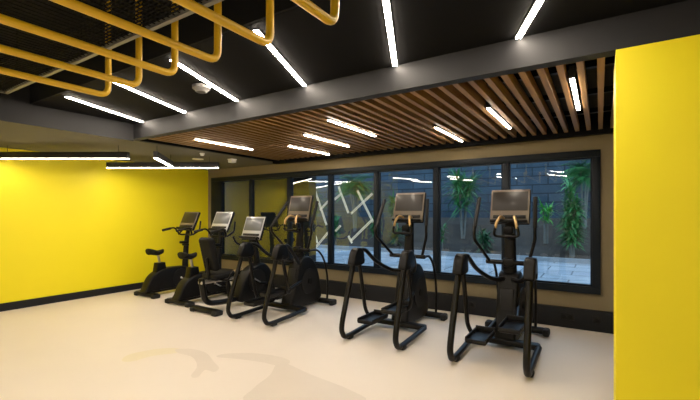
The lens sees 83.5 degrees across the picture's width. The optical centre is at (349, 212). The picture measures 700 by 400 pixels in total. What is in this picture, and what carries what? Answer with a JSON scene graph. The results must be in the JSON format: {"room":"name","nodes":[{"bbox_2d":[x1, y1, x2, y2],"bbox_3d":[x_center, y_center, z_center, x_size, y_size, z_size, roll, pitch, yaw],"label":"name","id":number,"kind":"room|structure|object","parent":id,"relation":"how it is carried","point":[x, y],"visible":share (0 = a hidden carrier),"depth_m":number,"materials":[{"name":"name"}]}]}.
{"room":"gym","nodes":[
{"label":"gym","id":0,"kind":"room"},
{"bbox_2d":[0,0,104,47],"bbox_3d":[-1.659,-1.950,2.142,10.700,0.200,10.630,0,0,33],"label":"ceiling","id":1,"kind":"structure","parent":0,"point":[5,3],"depth_m":3.67,"materials":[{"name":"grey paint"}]},
{"bbox_2d":[0,1,111,96],"bbox_3d":[-2.576,-1.369,1.949,0.100,0.961,2.700,0,0,33],"label":"pipe","id":2,"kind":"object","parent":1,"relation":"attached to","point":[108,61],"visible":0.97,"depth_m":2.81,"materials":[{"name":"yellow metal"}]},
{"bbox_2d":[0,0,141,86],"bbox_3d":[-2.215,-1.369,1.719,0.100,0.961,2.700,0,0,33],"label":"pipe","id":3,"kind":"object","parent":1,"relation":"attached to","point":[8,50],"visible":0.92,"depth_m":2.51,"materials":[{"name":"yellow metal"}]},
{"bbox_2d":[0,2,177,75],"bbox_3d":[-1.854,-1.369,1.490,0.100,0.961,2.700,0,0,33],"label":"pipe","id":4,"kind":"object","parent":1,"relation":"attached to","point":[6,20],"visible":0.99,"depth_m":2.17,"materials":[{"name":"yellow metal"}]},
{"bbox_2d":[0,0,223,93],"bbox_3d":[-2.257,-1.522,1.948,4.130,0.658,2.090,0,0,33],"label":"mesh panel","id":5,"kind":"object","parent":1,"relation":"hanging from","point":[183,12],"visible":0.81,"depth_m":2.56,"materials":[{"name":"grey metal"}]},
{"bbox_2d":[50,0,221,61],"bbox_3d":[-1.493,-1.369,1.260,0.100,0.961,2.700,0,0,33],"label":"pipe","id":6,"kind":"object","parent":1,"relation":"attached to","point":[76,5],"visible":1,"depth_m":1.99,"materials":[{"name":"yellow metal"}]},
{"bbox_2d":[170,0,273,45],"bbox_3d":[-1.132,-1.369,1.030,0.100,0.961,2.700,0,0,33],"label":"pipe","id":7,"kind":"object","parent":1,"relation":"attached to","point":[191,5],"visible":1,"depth_m":1.92,"materials":[{"name":"yellow metal"}]},
{"bbox_2d":[291,0,338,24],"bbox_3d":[-0.771,-1.369,0.800,0.100,0.961,2.700,0,0,33],"label":"pipe","id":8,"kind":"object","parent":1,"relation":"attached to","point":[307,5],"visible":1,"depth_m":1.79,"materials":[{"name":"yellow metal"}]},
{"bbox_2d":[0,147,207,303],"bbox_3d":[-6.114,-0.175,4.920,0.200,3.350,10.130,0,0,33],"label":"wall","id":9,"kind":"structure","parent":0,"point":[67,225],"depth_m":6.99,"materials":[{"name":"yellow paint"}]},
{"bbox_2d":[0,282,143,311],"bbox_3d":[-6.043,1.440,4.822,0.025,0.120,10.040,0,0,33],"label":"baseboard","id":10,"kind":"structure","parent":9,"relation":"attached to","point":[102,291],"depth_m":6.69,"materials":[{"name":"black plastic"}]},
{"bbox_2d":[0,121,272,169],"bbox_3d":[-3.630,-1.425,6.539,2.250,0.850,4.730,0,0,33],"label":"ceiling","id":11,"kind":"structure","parent":0,"point":[14,135],"depth_m":5.99,"materials":[{"name":"grey paint"}]},
{"bbox_2d":[0,145,129,158],"bbox_3d":[-4.244,-0.899,5.794,1.950,0.204,0.060,0,0,0],"label":"pendant light","id":12,"kind":"object","parent":11,"relation":"hanging from","point":[3,155],"visible":1,"depth_m":5.76,"materials":[{"name":"black"}]},
{"bbox_2d":[0,158,127,158],"bbox_3d":[-4.244,-0.801,5.794,1.938,0.008,0.046,0,0,0],"label":"diffuser","id":13,"kind":"object","parent":12,"relation":"attached to","point":[0,158],"depth_m":5.77,"materials":[{"name":"white plastic"}]},
{"bbox_2d":[0,42,133,140],"bbox_3d":[-3.470,-1.423,4.677,0.020,0.855,1.760,0,0,33],"label":"trim","id":14,"kind":"structure","parent":11,"relation":"attached to","point":[15,107],"depth_m":4.60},
{"bbox_2d":[106,157,218,167],"bbox_3d":[-3.327,-0.899,6.969,1.980,0.204,0.061,0,0,0],"label":"pendant light","id":15,"kind":"object","parent":11,"relation":"hanging from","point":[209,164],"visible":0.93,"depth_m":6.94,"materials":[{"name":"black metal"}]},
{"bbox_2d":[153,151,173,166],"bbox_3d":[-2.975,-0.900,6.283,0.060,0.202,1.153,0,0,-14],"label":"pendant light","id":16,"kind":"object","parent":11,"relation":"hanging from","point":[158,156],"visible":1,"depth_m":6.09,"materials":[{"name":"black"}]},
{"bbox_2d":[154,158,172,166],"bbox_3d":[-2.975,-0.803,6.283,0.046,0.008,1.141,0,0,-14],"label":"diffuser","id":17,"kind":"object","parent":16,"relation":"attached to","point":[162,160],"depth_m":6.23,"materials":[{"name":"white plastic"}]},
{"bbox_2d":[228,158,236,162],"bbox_3d":[-2.181,-0.965,7.259,0.120,0.070,0.120,0,0,33],"label":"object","id":18,"kind":"object","parent":11,"relation":"attached to","point":[231,160],"visible":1,"depth_m":7.22,"materials":[{"name":"white plastic"}]},
{"bbox_2d":[0,281,613,399],"bbox_3d":[-1.734,1.600,2.024,10.700,0.200,10.350,0,0,33],"label":"floor","id":19,"kind":"structure","parent":0,"point":[75,349],"depth_m":4.18,"materials":[{"name":"plastic"}]},
{"bbox_2d":[134,212,200,298],"bbox_3d":[-3.388,0.740,7.431,0.630,1.521,1.126,0,0,33],"label":"exercise bike","id":20,"kind":"object","parent":19,"relation":"on","point":[162,278],"visible":0.84,"depth_m":7.29,"materials":[{"name":"black plastic"}]},
{"bbox_2d":[165,212,235,307],"bbox_3d":[-2.535,0.740,6.816,0.630,1.521,1.126,0,0,33],"label":"exercise bike","id":21,"kind":"object","parent":19,"relation":"on","point":[187,289],"visible":0.84,"depth_m":6.65,"materials":[{"name":"black plastic"}]},
{"bbox_2d":[190,217,282,316],"bbox_3d":[-1.814,0.783,6.403,0.618,1.434,1.511,0,0,33],"label":"bike","id":22,"kind":"object","parent":19,"relation":"on","point":[254,227],"visible":0.77,"depth_m":6.33,"materials":[{"name":"black plastic"}]},
{"bbox_2d":[239,236,258,238],"bbox_3d":[-1.696,0.413,6.588,0.432,0.049,0.073,0,0,33],"label":"tray","id":23,"kind":"object","parent":22,"relation":"on","point":[242,237],"depth_m":6.55,"materials":[{"name":"grey plastic"}]},
{"bbox_2d":[122,348,365,399],"bbox_3d":[-1.052,1.500,3.731,2.628,0.001,0.946,0,0,33],"label":"floor marking","id":24,"kind":"object","parent":19,"relation":"on","point":[286,381],"depth_m":3.51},
{"bbox_2d":[226,195,336,326],"bbox_3d":[-0.973,0.612,5.936,0.786,1.776,1.654,0,0,33],"label":"elliptical trainer","id":25,"kind":"object","parent":19,"relation":"on","point":[302,281],"visible":1,"depth_m":6.01,"materials":[{"name":"black metal"}]},
{"bbox_2d":[287,218,307,220],"bbox_3d":[-0.840,0.096,6.145,0.414,0.045,0.074,0,0,33],"label":"tray","id":26,"kind":"object","parent":25,"relation":"on","point":[289,219],"depth_m":6.10,"materials":[{"name":"grey plastic"}]},
{"bbox_2d":[339,192,447,349],"bbox_3d":[0.624,0.612,5.037,0.786,1.776,1.654,0,0,33],"label":"elliptical trainer","id":27,"kind":"object","parent":19,"relation":"on","point":[410,304],"visible":1,"depth_m":5.08,"materials":[{"name":"black metal"}]},
{"bbox_2d":[392,218,421,221],"bbox_3d":[0.757,0.096,5.246,0.414,0.045,0.074,0,0,33],"label":"tray","id":28,"kind":"object","parent":27,"relation":"on","point":[399,219],"depth_m":5.22,"materials":[{"name":"grey plastic"}]},
{"bbox_2d":[447,189,549,377],"bbox_3d":[1.701,0.612,4.327,0.786,1.776,1.654,0,0,33],"label":"elliptical trainer","id":29,"kind":"object","parent":19,"relation":"on","point":[515,311],"visible":1,"depth_m":4.39,"materials":[{"name":"black metal"}]},
{"bbox_2d":[490,219,527,222],"bbox_3d":[1.835,0.096,4.536,0.414,0.045,0.074,0,0,33],"label":"tray","id":30,"kind":"object","parent":29,"relation":"on","point":[491,220],"depth_m":4.50,"materials":[{"name":"grey plastic"}]},
{"bbox_2d":[32,0,685,123],"bbox_3d":[0.080,-1.540,2.777,8.050,0.620,1.150,0,0,33],"label":"ceiling","id":31,"kind":"structure","parent":0,"point":[318,51],"depth_m":2.88,"materials":[{"name":"black paint"}]},
{"bbox_2d":[64,96,143,121],"bbox_3d":[-2.878,-1.222,4.682,0.051,0.015,1.167,0,0,10],"label":"recessed light","id":32,"kind":"object","parent":31,"relation":"in","point":[69,97],"visible":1,"depth_m":4.54,"materials":[{"name":"white plastic"}]},
{"bbox_2d":[115,83,185,112],"bbox_3d":[-2.102,-1.222,4.188,0.051,0.015,1.167,0,0,10],"label":"recessed light","id":33,"kind":"object","parent":31,"relation":"in","point":[127,87],"visible":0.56,"depth_m":4.16,"materials":[{"name":"white plastic"}]},
{"bbox_2d":[30,0,315,103],"bbox_3d":[-0.235,-1.541,2.284,8.050,0.618,0.020,0,0,33],"label":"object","id":34,"kind":"structure","parent":31,"relation":"attached to","point":[193,29],"depth_m":3.11,"materials":[{"name":"grey paint"}]},
{"bbox_2d":[192,83,210,93],"bbox_3d":[-1.440,-1.200,3.798,0.170,0.060,0.170,0,0,33],"label":"smoke detector","id":35,"kind":"object","parent":31,"relation":"attached to","point":[201,88],"visible":0.99,"depth_m":3.75,"materials":[{"name":"grey plastic"}]},
{"bbox_2d":[169,59,238,100],"bbox_3d":[-1.326,-1.222,3.693,0.051,0.015,1.167,0,0,10],"label":"recessed light","id":36,"kind":"object","parent":31,"relation":"in","point":[180,64],"visible":0.78,"depth_m":3.60,"materials":[{"name":"white plastic"}]},
{"bbox_2d":[252,28,306,85],"bbox_3d":[-0.533,-1.222,3.188,0.051,0.015,1.167,0,0,10],"label":"recessed light","id":37,"kind":"object","parent":31,"relation":"in","point":[271,47],"visible":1,"depth_m":3.12,"materials":[{"name":"white plastic"}]},
{"bbox_2d":[382,0,397,65],"bbox_3d":[0.277,-1.222,2.672,0.051,0.015,1.167,0,0,10],"label":"recessed light","id":38,"kind":"object","parent":31,"relation":"in","point":[386,4],"visible":1,"depth_m":2.61,"materials":[{"name":"white plastic"}]},
{"bbox_2d":[134,0,699,139],"bbox_3d":[0.415,-1.435,3.304,8.050,0.830,0.100,0,0,33],"label":"ceiling beam","id":39,"kind":"structure","parent":31,"relation":"attached to","point":[601,38],"depth_m":2.96,"materials":[{"name":"grey paint"}]},
{"bbox_2d":[515,0,543,38],"bbox_3d":[1.078,-1.222,2.162,0.051,0.015,1.167,0,0,10],"label":"recessed light","id":40,"kind":"object","parent":31,"relation":"in","point":[537,4],"visible":1,"depth_m":2.45,"materials":[{"name":"white plastic"}]},
{"bbox_2d":[151,56,614,159],"bbox_3d":[1.154,-1.100,4.464,7.970,0.140,2.650,0,0,33],"label":"ceiling","id":41,"kind":"structure","parent":0,"point":[407,119],"depth_m":4.42,"materials":[{"name":"brown wood"}]},
{"bbox_2d":[140,139,273,161],"bbox_3d":[-2.169,-1.123,6.711,0.030,0.215,2.870,0,0,33],"label":"trim","id":42,"kind":"structure","parent":41,"relation":"attached to","point":[145,140],"depth_m":6.37,"materials":[{"name":"black paint"}]},
{"bbox_2d":[194,138,252,149],"bbox_3d":[-1.860,-1.067,5.880,0.044,0.103,1.060,0,0,33],"label":"light","id":43,"kind":"object","parent":41,"relation":"attached to","point":[194,138],"visible":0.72,"depth_m":5.81,"materials":[{"name":"white plastic"}]},
{"bbox_2d":[288,145,328,154],"bbox_3d":[-0.649,-1.067,6.407,0.044,0.103,1.050,0,0,33],"label":"light","id":44,"kind":"object","parent":41,"relation":"attached to","point":[288,145],"visible":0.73,"depth_m":6.35,"materials":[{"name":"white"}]},
{"bbox_2d":[303,133,349,146],"bbox_3d":[-0.309,-1.067,5.568,0.044,0.103,1.060,0,0,33],"label":"light","id":45,"kind":"object","parent":41,"relation":"attached to","point":[304,134],"visible":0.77,"depth_m":5.49,"materials":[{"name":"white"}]},
{"bbox_2d":[327,117,376,136],"bbox_3d":[0.048,-1.067,4.754,0.044,0.103,1.070,0,0,33],"label":"light","id":46,"kind":"object","parent":41,"relation":"attached to","point":[328,119],"visible":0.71,"depth_m":4.66,"materials":[{"name":"white plastic"}]},
{"bbox_2d":[434,124,462,141],"bbox_3d":[1.308,-1.067,5.130,0.044,0.103,1.060,0,0,33],"label":"light","id":47,"kind":"object","parent":41,"relation":"attached to","point":[435,126],"visible":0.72,"depth_m":5.00,"materials":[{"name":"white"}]},
{"bbox_2d":[486,101,511,128],"bbox_3d":[1.635,-1.067,4.270,0.044,0.103,1.080,0,0,33],"label":"light","id":48,"kind":"object","parent":41,"relation":"attached to","point":[489,107],"visible":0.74,"depth_m":4.12,"materials":[{"name":"white plastic"}]},
{"bbox_2d":[487,108,510,128],"bbox_3d":[1.635,-1.019,4.270,0.030,0.008,1.068,0,0,33],"label":"diffuser","id":49,"kind":"object","parent":48,"relation":"attached to","point":[492,110],"depth_m":4.20,"materials":[{"name":"white plastic"}]},
{"bbox_2d":[569,65,580,109],"bbox_3d":[1.970,-1.067,3.422,0.044,0.103,1.070,0,0,33],"label":"light","id":50,"kind":"object","parent":41,"relation":"attached to","point":[573,80],"visible":1,"depth_m":3.20,"materials":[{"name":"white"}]},
{"bbox_2d":[570,78,579,109],"bbox_3d":[1.970,-1.019,3.422,0.030,0.008,1.058,0,0,33],"label":"diffuser","id":51,"kind":"object","parent":50,"relation":"attached to","point":[573,83],"depth_m":3.32,"materials":[{"name":"white plastic"}]},
{"bbox_2d":[208,134,613,311],"bbox_3d":[1.116,-0.175,6.498,10.700,3.350,0.300,0,0,33],"label":"wall","id":52,"kind":"structure","parent":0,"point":[605,301],"depth_m":5.74,"materials":[{"name":"beige paint"}]},
{"bbox_2d":[211,149,600,294],"bbox_3d":[0.016,0.114,7.051,7.570,1.848,0.130,0,0,33],"label":"window","id":53,"kind":"structure","parent":52,"relation":"attached to","point":[218,183],"depth_m":6.15,"materials":[{"name":"black metal"}]},
{"bbox_2d":[205,268,613,333],"bbox_3d":[1.011,1.372,6.333,10.300,0.256,0.090,0,0,33],"label":"baseboard","id":54,"kind":"structure","parent":52,"relation":"attached to","point":[546,314],"depth_m":5.72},
{"bbox_2d":[468,301,474,307],"bbox_3d":[1.768,1.350,5.790,0.160,0.085,0.013,0,0,33],"label":"wall socket","id":55,"kind":"object","parent":54,"relation":"attached to","point":[470,304],"visible":0.62,"depth_m":5.77,"materials":[{"name":"black plastic"}]},
{"bbox_2d":[560,312,573,320],"bbox_3d":[2.831,1.350,5.113,0.160,0.085,0.013,0,0,33],"label":"wall socket","id":56,"kind":"object","parent":54,"relation":"attached to","point":[567,316],"visible":1,"depth_m":5.11,"materials":[{"name":"black plastic"}]},
{"bbox_2d":[593,316,600,323],"bbox_3d":[3.109,1.350,4.936,0.090,0.085,0.013,0,0,33],"label":"wall socket","id":57,"kind":"object","parent":54,"relation":"attached to","point":[597,320],"visible":1,"depth_m":4.93,"materials":[{"name":"black plastic"}]},
{"bbox_2d":[482,55,614,120],"bbox_3d":[1.213,-1.540,4.557,8.050,0.620,2.870,0,0,33],"label":"ceiling","id":58,"kind":"structure","parent":0,"point":[591,74],"depth_m":3.84,"materials":[{"name":"black"}]},
{"bbox_2d":[273,112,613,163],"bbox_3d":[1.893,-1.103,5.624,8.050,0.255,0.100,0,0,33],"label":"trim","id":59,"kind":"structure","parent":58,"relation":"attached to","point":[606,129],"depth_m":5.36,"materials":[{"name":"black paint"}]},
{"bbox_2d":[614,34,699,399],"bbox_3d":[2.000,0.240,2.502,0.515,2.520,0.450,0,0,33],"label":"wall","id":60,"kind":"structure","parent":0,"point":[657,85],"depth_m":2.34,"materials":[{"name":"yellow paint"}]},
{"label":"outside","id":61,"kind":"structure","parent":0,"visible":0},
{"bbox_2d":[316,248,589,283],"bbox_3d":[1.094,1.310,9.162,24.000,0.300,4.170,0,0,33],"label":"paving","id":62,"kind":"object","parent":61,"point":[548,271],"visible":0.22,"depth_m":8.50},
{"bbox_2d":[225,177,315,260],"bbox_3d":[-2.229,-0.320,9.370,3.370,2.960,0.250,0,0,33],"label":"wall","id":63,"kind":"structure","parent":62,"relation":"on","point":[271,194],"depth_m":8.99,"materials":[{"name":"yellow paint"}]},
{"bbox_3d":[-0.333,-1.950,8.411,3.200,0.200,1.370,0,0,33],"label":"trim","id":64,"kind":"structure","parent":0,"visible":0},
{"bbox_2d":[316,173,373,247],"bbox_3d":[-0.310,-0.523,8.853,2.202,2.655,0.257,0,0,33],"label":"sculpture","id":65,"kind":"object","parent":64,"relation":"hanging from","point":[340,194],"visible":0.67,"depth_m":8.70,"materials":[{"name":"white metal"}]},
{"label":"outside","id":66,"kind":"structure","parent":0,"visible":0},
{"bbox_2d":[316,217,589,258],"bbox_3d":[2.899,0.805,11.996,24.000,1.310,2.250,0,0,33],"label":"planting bed","id":67,"kind":"object","parent":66,"point":[454,243],"visible":0.08,"depth_m":11.56,"materials":[{"name":"grey stone"}]},
{"bbox_2d":[316,189,326,217],"bbox_3d":[-1.576,-0.122,14.335,1.702,1.952,1.729,0,0,-2],"label":"plant","id":68,"kind":"object","parent":67,"relation":"on","point":[317,211],"visible":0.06,"depth_m":14.28,"materials":[{"name":"green plant"}]},
{"bbox_2d":[326,214,343,244],"bbox_3d":[-0.552,0.540,13.027,0.804,1.074,0.776,0,0,33],"label":"plant","id":69,"kind":"object","parent":67,"relation":"on","point":[336,218],"visible":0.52,"depth_m":13.03,"materials":[{"name":"green plant"}]},
{"bbox_2d":[336,173,373,231],"bbox_3d":[0.231,-0.423,13.636,1.431,2.152,1.598,0,0,44],"label":"plant","id":70,"kind":"object","parent":67,"relation":"on","point":[348,185],"visible":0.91,"depth_m":13.58,"materials":[{"name":"green plant"}]},
{"bbox_2d":[366,216,373,244],"bbox_3d":[0.775,0.505,12.439,0.655,0.994,0.644,0,0,-24],"label":"plant","id":71,"kind":"object","parent":67,"relation":"on","point":[372,224],"visible":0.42,"depth_m":12.38,"materials":[{"name":"green plant"}]},
{"bbox_2d":[383,188,395,227],"bbox_3d":[1.375,-0.064,12.751,0.895,1.534,0.974,0,0,-21],"label":"plant","id":72,"kind":"object","parent":67,"relation":"on","point":[392,202],"visible":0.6,"depth_m":12.65,"materials":[{"name":"green plant"}]},
{"bbox_2d":[385,223,405,245],"bbox_3d":[1.407,0.637,12.021,0.805,0.890,0.786,0,0,33],"label":"plant","id":73,"kind":"object","parent":67,"relation":"on","point":[395,239],"visible":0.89,"depth_m":11.97,"materials":[{"name":"green plant"}]},
{"bbox_2d":[441,223,447,249],"bbox_3d":[2.574,0.674,11.103,0.518,0.806,0.470,0,0,-10],"label":"plant","id":74,"kind":"object","parent":67,"relation":"on","point":[444,225],"visible":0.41,"depth_m":11.08,"materials":[{"name":"green plant"}]},
{"bbox_2d":[316,244,589,263],"bbox_3d":[2.255,1.260,10.984,24.000,0.400,0.150,0,0,33],"label":"trim","id":75,"kind":"structure","parent":67,"relation":"attached to","point":[445,253],"depth_m":10.20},
{"bbox_2d":[441,168,488,238],"bbox_3d":[3.315,-0.432,11.453,1.619,2.371,1.595,0,0,33],"label":"plant","id":76,"kind":"object","parent":67,"relation":"on","point":[463,193],"visible":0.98,"depth_m":11.32,"materials":[{"name":"green plant"}]},
{"bbox_2d":[474,227,499,251],"bbox_3d":[3.610,0.697,10.471,0.793,0.855,0.763,0,0,33],"label":"plant","id":77,"kind":"object","parent":67,"relation":"on","point":[484,240],"visible":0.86,"depth_m":10.44,"materials":[{"name":"green plant"}]},
{"bbox_2d":[537,199,558,243],"bbox_3d":[5.108,0.180,10.165,0.715,1.244,0.699,0,0,33],"label":"plant","id":78,"kind":"object","parent":67,"relation":"on","point":[549,209],"visible":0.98,"depth_m":10.15,"materials":[{"name":"green plant"}]},
{"bbox_2d":[554,178,589,257],"bbox_3d":[5.303,0.107,9.371,0.921,1.941,0.950,0,0,-8],"label":"plant","id":79,"kind":"object","parent":67,"relation":"on","point":[571,224],"visible":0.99,"depth_m":9.25,"materials":[{"name":"green plant"}]},
{"bbox_2d":[559,159,589,228],"bbox_3d":[6.141,-0.590,10.250,1.351,2.137,1.431,0,0,-32],"label":"plant","id":80,"kind":"object","parent":67,"relation":"on","point":[581,173],"visible":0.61,"depth_m":10.23,"materials":[{"name":"green plant"}]},
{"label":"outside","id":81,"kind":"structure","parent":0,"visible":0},
{"bbox_2d":[316,159,589,217],"bbox_3d":[3.611,-0.700,13.113,24.000,4.400,0.400,0,0,33],"label":"wall","id":82,"kind":"structure","parent":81,"point":[543,179],"depth_m":12.69,"materials":[{"name":"grey stone"}]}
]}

